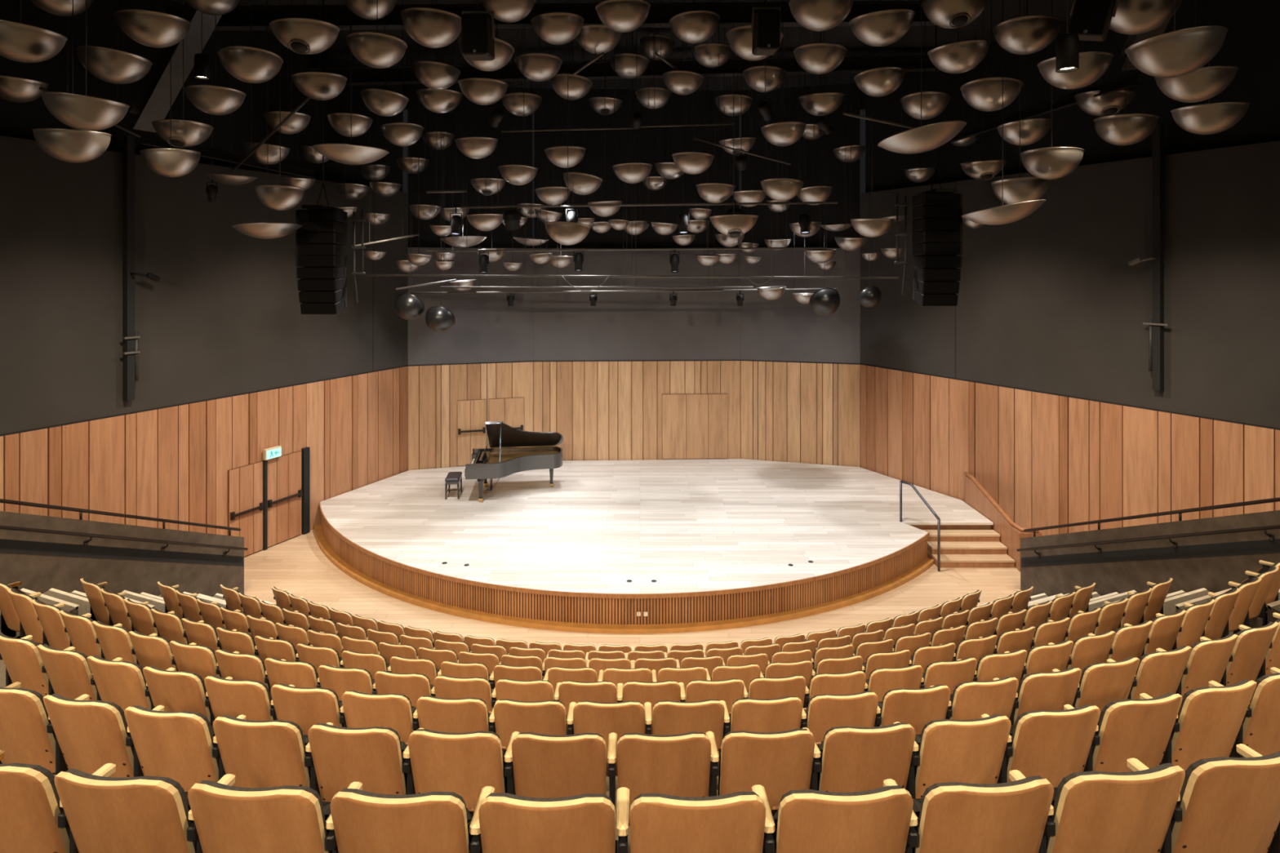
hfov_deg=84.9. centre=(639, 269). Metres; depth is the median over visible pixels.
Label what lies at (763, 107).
lantern
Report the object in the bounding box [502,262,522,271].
reflector
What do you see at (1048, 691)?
backrest
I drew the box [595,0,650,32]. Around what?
reflector
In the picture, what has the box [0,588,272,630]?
stairs
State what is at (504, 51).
reflector
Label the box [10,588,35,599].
cushion
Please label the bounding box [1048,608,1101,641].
seat
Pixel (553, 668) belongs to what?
cushion
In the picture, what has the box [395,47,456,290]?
bar
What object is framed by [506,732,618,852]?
seat
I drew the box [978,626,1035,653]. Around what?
seat
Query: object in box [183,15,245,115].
reflector
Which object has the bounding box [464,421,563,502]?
grand piano
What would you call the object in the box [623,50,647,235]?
reflector
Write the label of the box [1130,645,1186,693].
backrest
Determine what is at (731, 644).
seat
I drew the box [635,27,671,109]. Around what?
reflector
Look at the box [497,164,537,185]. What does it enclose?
reflector
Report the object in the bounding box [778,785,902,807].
seat back edge
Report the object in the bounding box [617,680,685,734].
seat
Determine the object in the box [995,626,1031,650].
cushion
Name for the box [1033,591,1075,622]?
seat
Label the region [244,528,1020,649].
floor
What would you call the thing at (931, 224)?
grille
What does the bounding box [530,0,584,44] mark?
reflector
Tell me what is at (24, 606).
seat
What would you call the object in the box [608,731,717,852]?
seat
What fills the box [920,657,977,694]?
seat
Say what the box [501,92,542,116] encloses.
reflector
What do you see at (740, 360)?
trim
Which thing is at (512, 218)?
lantern
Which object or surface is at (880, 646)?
cushion
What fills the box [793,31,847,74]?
reflector
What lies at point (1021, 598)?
seat
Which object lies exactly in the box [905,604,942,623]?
seat
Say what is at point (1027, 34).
reflector
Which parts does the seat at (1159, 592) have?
armrest, frame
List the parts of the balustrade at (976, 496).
handrail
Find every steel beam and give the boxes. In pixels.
[128,2,222,132]
[140,133,315,178]
[162,0,935,31]
[307,52,980,85]
[947,72,1140,142]
[1120,19,1169,71]
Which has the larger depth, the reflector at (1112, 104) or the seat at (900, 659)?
the reflector at (1112, 104)
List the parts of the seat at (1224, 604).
armrest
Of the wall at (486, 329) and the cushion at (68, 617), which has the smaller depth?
the cushion at (68, 617)
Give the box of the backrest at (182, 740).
[133,705,218,768]
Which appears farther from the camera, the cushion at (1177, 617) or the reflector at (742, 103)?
the reflector at (742, 103)
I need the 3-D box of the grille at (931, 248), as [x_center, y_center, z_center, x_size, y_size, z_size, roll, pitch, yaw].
[5.516,-0.384,12.744,0.628,0.194,0.014,0,0,0]
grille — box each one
[297,209,333,220]
[297,221,333,231]
[297,233,333,243]
[297,244,333,254]
[297,256,333,266]
[297,268,333,278]
[298,280,333,290]
[298,293,334,302]
[300,304,336,314]
[462,14,486,53]
[758,10,780,48]
[923,295,958,306]
[924,269,959,279]
[924,282,959,293]
[925,193,959,204]
[925,206,959,217]
[925,218,959,229]
[925,231,959,241]
[925,243,959,253]
[925,256,959,266]
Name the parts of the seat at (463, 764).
frame, armrest, frame, armrest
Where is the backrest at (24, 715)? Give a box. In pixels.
[0,687,55,740]
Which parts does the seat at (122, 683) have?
frame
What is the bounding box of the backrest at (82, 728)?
[51,693,133,756]
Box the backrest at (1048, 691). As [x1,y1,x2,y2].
[1013,666,1075,715]
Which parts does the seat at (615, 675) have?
armrest, armrest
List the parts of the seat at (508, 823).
frame, armrest, frame, armrest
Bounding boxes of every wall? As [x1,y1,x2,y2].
[0,0,402,191]
[0,135,408,555]
[408,83,532,248]
[408,247,533,470]
[533,88,739,248]
[533,248,740,461]
[740,248,860,466]
[741,83,859,248]
[860,140,1279,536]
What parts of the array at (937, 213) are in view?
rigging frame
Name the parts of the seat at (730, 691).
armrest, armrest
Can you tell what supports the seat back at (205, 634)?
on the seat at (202, 633)
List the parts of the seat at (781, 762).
armrest, frame, armrest, frame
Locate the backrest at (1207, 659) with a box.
[1181,633,1232,679]
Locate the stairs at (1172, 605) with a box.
[980,587,1279,627]
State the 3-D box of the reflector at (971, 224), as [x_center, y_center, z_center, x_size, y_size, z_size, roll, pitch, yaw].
[7.674,-3.167,16.035,0.536,4.446,0.536,0,0,0]
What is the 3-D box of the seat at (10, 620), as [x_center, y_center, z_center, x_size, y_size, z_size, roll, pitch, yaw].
[-6.845,3.757,7.648,0.587,0.845,0.400,0,0,31]
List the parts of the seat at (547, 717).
armrest, frame, armrest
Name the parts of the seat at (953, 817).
armrest, frame, armrest, frame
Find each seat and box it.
[0,581,41,638]
[0,631,75,697]
[0,681,88,775]
[0,750,115,852]
[7,588,64,646]
[31,599,91,649]
[36,644,122,700]
[43,693,164,777]
[53,763,235,852]
[59,610,122,659]
[80,577,123,625]
[87,655,174,711]
[92,620,157,665]
[100,588,146,631]
[123,598,171,635]
[124,705,245,791]
[128,631,196,671]
[142,666,232,725]
[151,608,201,644]
[157,581,197,618]
[169,640,239,679]
[175,590,217,622]
[181,617,234,652]
[186,773,362,852]
[195,598,240,629]
[204,675,294,725]
[213,715,333,789]
[214,649,285,693]
[216,626,271,656]
[219,607,266,635]
[220,584,256,613]
[238,592,275,618]
[246,615,293,640]
[254,635,311,662]
[258,600,298,625]
[264,657,334,693]
[270,684,359,735]
[271,586,304,611]
[275,622,323,649]
[282,608,322,631]
[288,594,322,616]
[296,643,342,672]
[306,601,342,620]
[306,629,343,657]
[306,722,423,802]
[307,615,349,634]
[316,664,377,700]
[325,782,494,852]
[328,608,365,626]
[336,622,367,639]
[339,690,419,742]
[341,635,378,653]
[341,650,391,679]
[351,614,378,631]
[366,628,400,645]
[372,671,435,707]
[377,620,404,638]
[377,642,417,663]
[388,656,440,685]
[399,634,434,650]
[404,626,433,643]
[404,728,519,810]
[413,695,496,733]
[417,647,458,669]
[431,675,496,711]
[432,631,464,645]
[433,639,471,657]
[440,661,493,688]
[457,651,499,673]
[463,635,495,649]
[469,786,629,852]
[470,643,508,662]
[488,698,576,748]
[491,664,549,688]
[491,678,561,706]
[495,639,528,653]
[499,654,545,676]
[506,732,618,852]
[508,646,548,664]
[528,641,561,656]
[542,656,586,677]
[545,666,601,693]
[546,648,588,660]
[553,680,623,727]
[561,643,599,655]
[566,700,651,776]
[585,650,628,662]
[586,657,635,681]
[595,644,635,653]
[600,667,656,702]
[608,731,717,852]
[616,785,774,852]
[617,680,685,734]
[624,650,666,661]
[630,657,679,682]
[631,644,670,653]
[644,699,729,764]
[651,666,709,702]
[663,648,706,667]
[667,643,705,653]
[676,655,724,678]
[678,678,747,723]
[703,640,738,655]
[706,646,743,664]
[706,663,762,689]
[706,728,819,811]
[716,696,806,789]
[723,653,769,673]
[740,637,772,653]
[743,644,780,661]
[743,675,808,707]
[751,778,918,852]
[760,660,814,685]
[767,648,813,668]
[773,634,804,650]
[780,640,817,656]
[800,691,880,743]
[801,721,918,799]
[803,671,867,708]
[804,629,836,645]
[811,644,854,669]
[812,655,863,675]
[816,635,851,648]
[835,623,865,638]
[850,629,884,651]
[853,639,893,662]
[862,649,911,679]
[864,664,924,702]
[865,617,893,632]
[874,684,951,734]
[883,623,915,644]
[883,769,1054,852]
[892,611,918,626]
[892,632,931,656]
[893,714,1011,799]
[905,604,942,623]
[908,642,955,672]
[913,617,943,636]
[917,625,965,648]
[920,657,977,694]
[928,597,963,617]
[928,609,969,629]
[929,676,1018,724]
[948,590,982,612]
[950,617,997,639]
[953,602,993,627]
[953,635,997,663]
[957,648,1026,684]
[976,594,1014,619]
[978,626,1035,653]
[980,608,1026,637]
[981,704,1100,787]
[992,666,1081,724]
[996,586,1033,613]
[1004,640,1073,684]
[1008,600,1053,629]
[1008,758,1185,852]
[1015,617,1070,648]
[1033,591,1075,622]
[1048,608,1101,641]
[1048,631,1115,671]
[1052,657,1139,713]
[1055,582,1095,617]
[1063,692,1182,772]
[1078,598,1128,635]
[1088,620,1152,662]
[1104,587,1152,627]
[1106,645,1191,699]
[1124,609,1186,656]
[1127,577,1173,622]
[1127,743,1279,852]
[1139,679,1257,771]
[1155,599,1215,649]
[1155,633,1238,696]
[1183,588,1240,641]
[1200,621,1279,686]
[1208,577,1262,638]
[1208,666,1279,757]
[1227,566,1279,634]
[1238,612,1279,680]
[1244,560,1279,626]
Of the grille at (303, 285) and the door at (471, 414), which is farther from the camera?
the door at (471, 414)
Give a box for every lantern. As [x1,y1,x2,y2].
[449,204,462,235]
[488,19,504,127]
[502,207,520,230]
[565,204,577,222]
[631,111,642,128]
[677,204,688,234]
[724,204,746,214]
[734,152,747,170]
[757,0,773,120]
[798,204,810,234]
[815,31,832,134]
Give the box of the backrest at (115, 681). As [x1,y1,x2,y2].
[93,655,151,702]
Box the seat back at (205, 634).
[185,617,221,649]
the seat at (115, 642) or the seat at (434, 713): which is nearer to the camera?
the seat at (434, 713)
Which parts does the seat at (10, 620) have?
frame, armrest, frame, armrest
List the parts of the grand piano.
leg, iron plate, lid, leg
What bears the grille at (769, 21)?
attached to the loudspeaker at (766, 24)
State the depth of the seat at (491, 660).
7.96 m
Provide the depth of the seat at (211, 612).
9.17 m
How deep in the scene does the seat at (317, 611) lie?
11.24 m
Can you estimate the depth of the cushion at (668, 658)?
7.83 m
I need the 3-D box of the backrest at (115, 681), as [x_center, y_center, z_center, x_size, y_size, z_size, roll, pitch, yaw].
[-3.841,3.072,5.160,0.459,0.475,0.215,0,0,15]
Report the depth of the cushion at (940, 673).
5.97 m
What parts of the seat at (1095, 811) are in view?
armrest, frame, armrest, frame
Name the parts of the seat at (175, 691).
frame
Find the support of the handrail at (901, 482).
on the floor at (297, 565)
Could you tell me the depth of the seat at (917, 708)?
4.74 m
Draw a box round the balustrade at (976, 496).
[964,471,1041,571]
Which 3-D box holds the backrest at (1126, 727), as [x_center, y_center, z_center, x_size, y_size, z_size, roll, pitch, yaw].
[2.756,2.562,3.873,0.459,0.475,0.215,0,0,-12]
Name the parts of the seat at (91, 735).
frame, frame, armrest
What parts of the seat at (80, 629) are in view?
frame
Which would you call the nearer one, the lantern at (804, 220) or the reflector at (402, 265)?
the lantern at (804, 220)
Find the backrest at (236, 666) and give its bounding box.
[219,649,268,687]
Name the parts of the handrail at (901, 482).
post, rail, post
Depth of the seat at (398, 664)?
6.93 m
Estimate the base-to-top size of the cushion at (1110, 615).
0.475 m
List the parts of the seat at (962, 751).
armrest, frame, frame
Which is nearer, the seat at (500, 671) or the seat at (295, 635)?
the seat at (500, 671)
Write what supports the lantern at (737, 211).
hanging from the bar at (799, 202)
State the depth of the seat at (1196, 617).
7.01 m
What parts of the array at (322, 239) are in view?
rigging frame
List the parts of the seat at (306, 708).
frame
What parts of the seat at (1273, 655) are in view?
armrest, frame, armrest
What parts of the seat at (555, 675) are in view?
armrest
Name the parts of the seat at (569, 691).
armrest, armrest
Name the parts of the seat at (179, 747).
frame, frame, armrest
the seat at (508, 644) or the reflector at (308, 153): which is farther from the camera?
the reflector at (308, 153)
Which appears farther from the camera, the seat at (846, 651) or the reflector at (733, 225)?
the reflector at (733, 225)
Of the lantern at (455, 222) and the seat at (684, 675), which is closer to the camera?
the seat at (684, 675)
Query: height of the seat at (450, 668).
0.845 m
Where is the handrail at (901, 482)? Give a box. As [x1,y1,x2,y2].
[899,480,940,571]
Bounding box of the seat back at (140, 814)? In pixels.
[66,768,196,852]
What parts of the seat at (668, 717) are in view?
armrest, frame, armrest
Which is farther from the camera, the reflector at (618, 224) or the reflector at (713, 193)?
the reflector at (618, 224)
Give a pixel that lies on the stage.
(718, 539)
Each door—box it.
[227,461,263,556]
[267,450,302,547]
[457,399,485,466]
[488,397,524,448]
[662,393,727,459]
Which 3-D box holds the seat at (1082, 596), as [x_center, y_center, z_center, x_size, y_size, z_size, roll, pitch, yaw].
[6.112,4.777,9.793,0.587,0.845,0.400,0,0,-32]
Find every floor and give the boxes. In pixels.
[0,630,1233,645]
[0,659,718,791]
[53,774,717,852]
[69,591,1186,598]
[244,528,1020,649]
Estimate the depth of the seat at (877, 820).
2.43 m
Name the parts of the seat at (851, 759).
armrest, frame, frame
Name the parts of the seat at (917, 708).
frame, frame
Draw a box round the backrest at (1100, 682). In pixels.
[1075,657,1133,703]
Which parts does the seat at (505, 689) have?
armrest, armrest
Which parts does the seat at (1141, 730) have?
armrest, frame, frame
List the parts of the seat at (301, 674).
frame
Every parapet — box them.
[0,498,248,596]
[1016,497,1279,596]
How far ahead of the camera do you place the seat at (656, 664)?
7.84 m
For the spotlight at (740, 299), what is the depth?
17.04 m
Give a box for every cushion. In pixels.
[0,582,13,589]
[0,631,48,675]
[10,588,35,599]
[15,588,26,594]
[35,599,63,611]
[42,644,97,690]
[63,610,93,622]
[83,577,103,589]
[96,620,137,657]
[102,588,124,599]
[133,631,176,666]
[159,581,178,591]
[174,640,220,677]
[177,590,197,599]
[184,791,196,841]
[199,599,221,608]
[210,725,218,758]
[220,626,256,650]
[221,715,310,780]
[222,607,246,617]
[240,592,259,601]
[249,615,275,624]
[259,635,297,659]
[261,600,286,625]
[270,657,319,684]
[277,684,342,727]
[279,622,307,632]
[284,608,310,626]
[302,734,310,773]
[311,615,337,634]
[311,629,343,649]
[316,723,405,785]
[322,801,332,852]
[323,664,373,690]
[338,700,343,727]
[341,788,466,814]
[347,650,387,671]
[348,690,414,731]
[379,671,431,696]
[384,642,417,655]
[393,656,437,676]
[400,741,407,795]
[411,706,416,730]
[416,728,501,741]
[422,695,487,707]
[423,647,457,660]
[435,631,463,641]
[437,639,469,650]
[438,675,491,691]
[448,661,488,678]
[465,651,499,663]
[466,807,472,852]
[485,792,612,802]
[487,711,490,731]
[497,664,542,672]
[499,698,564,705]
[500,678,552,685]
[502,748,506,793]
[512,646,543,650]
[518,732,603,737]
[550,656,585,660]
[551,666,595,670]
[563,680,614,684]
[577,700,642,704]
[592,657,628,659]
[607,667,648,669]
[620,732,706,737]
[626,680,675,683]
[633,791,759,801]
[635,657,670,660]
[655,699,719,704]
[659,666,702,670]
[682,655,716,659]
[687,678,739,684]
[706,646,736,651]
[713,663,753,669]
[718,752,720,795]
[723,728,807,738]
[728,653,764,657]
[733,696,796,704]
[749,675,799,684]
[764,660,808,673]
[771,648,807,658]
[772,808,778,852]
[804,706,808,723]
[806,691,871,724]
[808,671,861,693]
[813,644,847,662]
[816,655,858,671]
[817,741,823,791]
[820,722,907,771]
[851,629,880,642]
[855,639,888,654]
[864,649,904,672]
[866,664,917,690]
[877,701,882,726]
[883,623,911,638]
[893,632,926,652]
[911,642,951,665]
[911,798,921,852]
[914,617,939,629]
[914,714,1002,784]
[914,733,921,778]
[914,775,1042,852]
[916,604,938,622]
[922,657,971,684]
[929,625,962,645]
[942,609,966,624]
[947,693,952,719]
[948,676,1012,719]
[964,617,994,638]
[968,602,990,613]
[974,648,1022,676]
[993,608,1022,635]
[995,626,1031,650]
[1006,724,1013,759]
[1022,600,1049,627]
[1031,617,1066,648]
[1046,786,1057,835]
[1047,591,1072,617]
[1064,608,1097,639]
[1074,582,1093,592]
[1094,598,1125,628]
[1107,620,1148,657]
[1126,587,1149,599]
[1149,577,1170,588]
[1151,609,1182,622]
[1184,599,1212,610]
[1211,588,1236,599]
[1235,577,1258,589]
[1235,621,1274,635]
[1240,577,1253,584]
[1255,566,1275,577]
[1257,566,1269,573]
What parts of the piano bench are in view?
leg, leg, leg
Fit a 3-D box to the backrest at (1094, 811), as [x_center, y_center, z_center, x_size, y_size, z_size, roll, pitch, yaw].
[1.775,2.053,2.609,0.459,0.475,0.215,0,0,-7]
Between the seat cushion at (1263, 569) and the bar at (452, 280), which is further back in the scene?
the bar at (452, 280)
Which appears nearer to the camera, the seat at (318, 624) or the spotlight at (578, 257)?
the seat at (318, 624)
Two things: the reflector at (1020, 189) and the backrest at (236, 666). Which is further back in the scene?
the reflector at (1020, 189)
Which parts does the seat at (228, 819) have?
frame, armrest, frame, armrest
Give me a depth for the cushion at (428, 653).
8.03 m
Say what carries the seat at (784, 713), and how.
on the floor at (2, 667)
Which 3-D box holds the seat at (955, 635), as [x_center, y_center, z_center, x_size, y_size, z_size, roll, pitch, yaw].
[3.759,4.777,8.667,0.587,0.845,0.400,0,0,-19]
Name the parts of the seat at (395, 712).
frame, frame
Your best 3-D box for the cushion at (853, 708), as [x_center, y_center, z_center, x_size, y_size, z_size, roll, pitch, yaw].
[1.370,3.072,4.748,0.459,0.475,0.215,0,0,-6]
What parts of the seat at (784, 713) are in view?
frame, armrest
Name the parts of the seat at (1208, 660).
armrest, frame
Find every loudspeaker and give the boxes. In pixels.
[461,0,494,60]
[751,0,781,55]
[1067,0,1119,40]
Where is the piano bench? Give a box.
[444,471,462,499]
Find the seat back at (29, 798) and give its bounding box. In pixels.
[0,763,69,838]
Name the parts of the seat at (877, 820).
armrest, frame, armrest, frame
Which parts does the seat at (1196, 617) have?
frame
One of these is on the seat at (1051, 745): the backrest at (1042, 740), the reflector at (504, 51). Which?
the backrest at (1042, 740)
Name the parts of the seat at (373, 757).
frame, frame, armrest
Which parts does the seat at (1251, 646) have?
armrest, frame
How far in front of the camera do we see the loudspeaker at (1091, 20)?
7.06 m
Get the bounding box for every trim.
[0,364,408,436]
[262,460,267,550]
[301,447,310,534]
[408,360,533,366]
[533,360,740,361]
[740,360,860,364]
[860,363,1279,430]
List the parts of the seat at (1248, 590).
armrest, frame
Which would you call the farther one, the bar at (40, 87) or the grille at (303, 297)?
the grille at (303, 297)
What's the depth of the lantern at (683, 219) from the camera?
13.94 m
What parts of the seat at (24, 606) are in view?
frame, armrest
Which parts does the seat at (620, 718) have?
frame, armrest, armrest, frame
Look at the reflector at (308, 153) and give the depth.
15.70 m
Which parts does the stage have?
socket plate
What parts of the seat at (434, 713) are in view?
armrest, frame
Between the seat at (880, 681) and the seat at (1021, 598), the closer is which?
the seat at (880, 681)
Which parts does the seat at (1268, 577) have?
armrest, frame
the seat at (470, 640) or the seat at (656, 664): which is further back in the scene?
the seat at (470, 640)
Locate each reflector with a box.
[0,0,48,102]
[0,0,67,62]
[30,0,93,16]
[32,0,111,163]
[40,0,129,130]
[75,0,152,84]
[113,0,191,48]
[139,0,200,177]
[151,0,213,147]
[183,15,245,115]
[185,0,239,15]
[203,30,257,185]
[217,0,283,83]
[231,222,302,239]
[242,0,290,164]
[254,0,305,210]
[263,0,311,133]
[269,0,339,54]
[280,53,315,190]
[291,0,347,100]
[298,145,329,163]
[311,11,388,164]
[326,112,373,137]
[336,182,370,199]
[337,40,357,217]
[343,0,396,19]
[346,0,407,68]
[357,84,390,181]
[360,16,408,116]
[360,84,391,225]
[363,249,386,260]
[369,67,401,196]
[380,0,423,146]
[391,259,420,272]
[394,40,424,319]
[395,48,429,173]
[400,0,461,48]
[405,44,431,266]
[408,204,440,219]
[412,60,460,89]
[416,0,462,113]
[421,48,454,150]
[425,306,455,332]
[430,47,451,236]
[432,59,456,260]
[432,259,454,270]
[439,53,469,221]
[440,235,487,247]
[449,279,475,291]
[454,137,497,159]
[457,6,508,105]
[457,13,515,71]
[466,213,502,231]
[470,71,506,195]
[477,104,506,262]
[481,0,535,22]
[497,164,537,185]
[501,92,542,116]
[502,40,527,226]
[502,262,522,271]
[512,50,548,245]
[515,53,562,81]
[516,203,546,217]
[528,40,552,264]
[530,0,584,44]
[533,208,562,222]
[535,186,570,204]
[544,0,586,168]
[544,0,591,244]
[549,50,573,268]
[550,73,592,100]
[563,172,603,195]
[576,0,622,53]
[577,217,594,226]
[587,200,622,217]
[588,53,622,115]
[591,56,611,233]
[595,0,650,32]
[608,44,629,230]
[608,53,649,78]
[612,31,653,183]
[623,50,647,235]
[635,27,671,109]
[640,34,674,59]
[642,78,668,190]
[651,222,678,235]
[654,66,684,178]
[662,0,703,95]
[669,0,719,43]
[671,57,695,245]
[671,151,714,174]
[687,219,710,233]
[688,208,711,219]
[691,0,732,67]
[694,254,719,266]
[695,0,735,203]
[709,0,758,237]
[714,93,753,116]
[715,75,745,247]
[715,253,737,264]
[719,55,755,155]
[726,0,783,60]
[732,190,765,207]
[737,84,759,253]
[742,65,786,92]
[743,255,760,263]
[756,55,786,300]
[760,0,806,146]
[760,177,804,200]
[764,55,791,250]
[765,48,791,212]
[788,0,854,31]
[789,70,822,237]
[792,74,813,303]
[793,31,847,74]
[797,186,832,204]
[798,92,844,115]
[801,74,824,139]
[804,74,836,263]
[808,287,839,315]
[817,74,835,270]
[820,222,852,231]
[832,144,865,162]
[834,38,867,250]
[848,0,915,46]
[850,0,894,237]
[853,0,906,97]
[857,48,881,307]
[861,96,881,261]
[877,0,966,153]
[879,214,907,222]
[880,248,904,258]
[900,14,950,119]
[903,168,934,182]
[921,0,988,28]
[927,27,990,73]
[951,72,979,146]
[960,0,1023,111]
[960,160,1006,180]
[961,0,1046,225]
[962,35,984,228]
[991,0,1049,204]
[992,0,1062,54]
[996,0,1051,146]
[1020,0,1084,179]
[1037,51,1113,88]
[1074,40,1134,115]
[1093,34,1159,145]
[1109,0,1182,35]
[1124,0,1227,77]
[1154,0,1239,102]
[1170,0,1249,134]
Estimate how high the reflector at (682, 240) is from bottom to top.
4.774 m
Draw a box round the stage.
[314,458,993,633]
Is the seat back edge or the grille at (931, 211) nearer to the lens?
the seat back edge
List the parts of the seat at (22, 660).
frame, armrest, frame, armrest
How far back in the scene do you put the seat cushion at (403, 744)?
3.75 m
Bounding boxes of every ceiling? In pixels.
[171,0,1073,109]
[865,0,1279,192]
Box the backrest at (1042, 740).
[1006,704,1092,769]
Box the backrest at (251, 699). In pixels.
[210,675,275,719]
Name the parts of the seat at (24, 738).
armrest, frame, armrest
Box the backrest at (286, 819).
[199,780,329,852]
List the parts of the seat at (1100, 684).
frame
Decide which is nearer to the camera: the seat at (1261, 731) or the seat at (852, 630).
the seat at (1261, 731)
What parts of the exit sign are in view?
lit panel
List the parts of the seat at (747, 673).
armrest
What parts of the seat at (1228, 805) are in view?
armrest, frame, armrest, frame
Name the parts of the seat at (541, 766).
frame, armrest, armrest, frame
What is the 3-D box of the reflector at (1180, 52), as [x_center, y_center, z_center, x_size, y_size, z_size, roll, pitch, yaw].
[5.065,-3.612,6.633,0.773,3.555,0.775,0,0,15]
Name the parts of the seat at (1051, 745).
armrest, frame, frame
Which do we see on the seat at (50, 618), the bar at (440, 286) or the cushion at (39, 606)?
the cushion at (39, 606)
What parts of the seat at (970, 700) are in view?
frame, frame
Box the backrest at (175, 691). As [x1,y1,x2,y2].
[149,666,210,714]
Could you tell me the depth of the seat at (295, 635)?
8.56 m
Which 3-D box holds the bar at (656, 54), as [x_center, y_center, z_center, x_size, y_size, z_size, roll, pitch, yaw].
[0.449,-4.434,12.000,0.040,1.912,0.563,0,0,44]
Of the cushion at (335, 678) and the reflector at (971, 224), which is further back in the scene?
the reflector at (971, 224)
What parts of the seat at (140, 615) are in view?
frame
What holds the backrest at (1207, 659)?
on the seat at (1208, 660)
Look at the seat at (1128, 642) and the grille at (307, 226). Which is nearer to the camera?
the seat at (1128, 642)
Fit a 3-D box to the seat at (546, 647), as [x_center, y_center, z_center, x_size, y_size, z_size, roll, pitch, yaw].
[-1.361,5.798,10.246,0.587,0.845,0.400,0,0,6]
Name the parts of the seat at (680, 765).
armrest, frame, armrest, frame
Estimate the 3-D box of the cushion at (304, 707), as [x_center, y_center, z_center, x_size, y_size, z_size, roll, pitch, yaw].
[-2.300,3.072,4.827,0.459,0.475,0.215,0,0,9]
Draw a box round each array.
[295,0,365,314]
[894,24,962,306]
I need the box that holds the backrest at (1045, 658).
[1022,640,1068,678]
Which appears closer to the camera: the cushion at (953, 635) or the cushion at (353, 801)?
the cushion at (353, 801)
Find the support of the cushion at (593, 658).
on the seat at (597, 664)
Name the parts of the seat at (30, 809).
armrest, frame, armrest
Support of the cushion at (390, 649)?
on the seat at (388, 651)
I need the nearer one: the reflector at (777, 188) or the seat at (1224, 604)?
the seat at (1224, 604)
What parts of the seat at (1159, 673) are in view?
frame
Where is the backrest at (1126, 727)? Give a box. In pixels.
[1092,692,1174,756]
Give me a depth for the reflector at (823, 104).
11.93 m
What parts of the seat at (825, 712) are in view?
frame, frame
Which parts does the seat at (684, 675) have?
armrest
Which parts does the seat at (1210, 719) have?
armrest, frame, frame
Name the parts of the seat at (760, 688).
frame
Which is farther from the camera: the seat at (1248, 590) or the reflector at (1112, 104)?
the reflector at (1112, 104)
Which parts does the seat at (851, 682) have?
frame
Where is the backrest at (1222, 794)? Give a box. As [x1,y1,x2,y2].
[1171,751,1279,832]
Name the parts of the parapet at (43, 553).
rail post, rail, handrail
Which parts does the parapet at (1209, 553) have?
handrail, rail, rail post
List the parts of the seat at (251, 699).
frame, frame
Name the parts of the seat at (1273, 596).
armrest, frame, armrest, frame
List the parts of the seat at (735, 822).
armrest, frame, armrest, frame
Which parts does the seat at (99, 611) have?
frame, armrest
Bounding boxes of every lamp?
[129,272,159,281]
[194,12,209,79]
[205,33,217,202]
[1055,0,1079,72]
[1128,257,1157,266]
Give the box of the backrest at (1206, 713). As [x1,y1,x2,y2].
[1171,679,1248,741]
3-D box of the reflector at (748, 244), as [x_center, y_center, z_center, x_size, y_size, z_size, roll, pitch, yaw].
[2.726,-2.909,17.613,0.532,4.961,0.535,0,0,-25]
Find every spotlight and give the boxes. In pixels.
[479,251,488,273]
[506,293,514,306]
[573,250,583,271]
[589,292,597,306]
[669,249,679,272]
[669,291,677,306]
[736,290,743,306]
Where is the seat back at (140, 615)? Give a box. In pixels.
[126,598,157,630]
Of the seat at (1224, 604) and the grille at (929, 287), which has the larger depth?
the grille at (929, 287)
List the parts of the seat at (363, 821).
frame, armrest, frame, armrest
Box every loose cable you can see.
[560,275,610,291]
[745,275,773,284]
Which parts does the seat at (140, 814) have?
frame, armrest, frame, armrest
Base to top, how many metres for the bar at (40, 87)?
3.316 m
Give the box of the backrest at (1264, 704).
[1242,673,1279,725]
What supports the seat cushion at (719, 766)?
on the seat at (781, 762)
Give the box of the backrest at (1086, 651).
[1066,631,1111,668]
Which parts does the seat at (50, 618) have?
armrest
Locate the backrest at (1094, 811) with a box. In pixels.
[1046,763,1173,850]
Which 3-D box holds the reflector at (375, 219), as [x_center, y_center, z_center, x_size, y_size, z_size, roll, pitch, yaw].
[-6.491,-3.240,17.200,0.706,4.300,0.706,0,0,0]
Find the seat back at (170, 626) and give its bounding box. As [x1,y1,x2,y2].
[154,608,187,641]
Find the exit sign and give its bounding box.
[262,445,281,460]
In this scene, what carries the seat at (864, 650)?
on the floor
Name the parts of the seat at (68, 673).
frame, frame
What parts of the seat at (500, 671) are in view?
frame, armrest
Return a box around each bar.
[39,0,141,137]
[231,0,310,171]
[351,29,418,246]
[364,37,898,279]
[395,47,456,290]
[410,49,836,293]
[426,26,826,252]
[426,37,466,193]
[440,286,753,288]
[459,0,837,208]
[501,17,633,132]
[572,0,604,75]
[640,0,734,127]
[654,0,677,70]
[693,0,790,164]
[842,0,915,128]
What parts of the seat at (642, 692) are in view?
armrest, armrest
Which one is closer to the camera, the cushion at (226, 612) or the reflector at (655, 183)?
the cushion at (226, 612)
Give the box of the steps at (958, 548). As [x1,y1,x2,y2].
[922,529,1014,567]
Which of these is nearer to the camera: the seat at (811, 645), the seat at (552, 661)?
the seat at (552, 661)
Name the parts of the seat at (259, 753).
frame, frame, armrest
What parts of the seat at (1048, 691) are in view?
frame, frame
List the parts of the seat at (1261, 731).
armrest, frame, armrest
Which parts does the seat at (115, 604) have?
frame, armrest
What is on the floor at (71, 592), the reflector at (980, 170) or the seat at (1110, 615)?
the seat at (1110, 615)

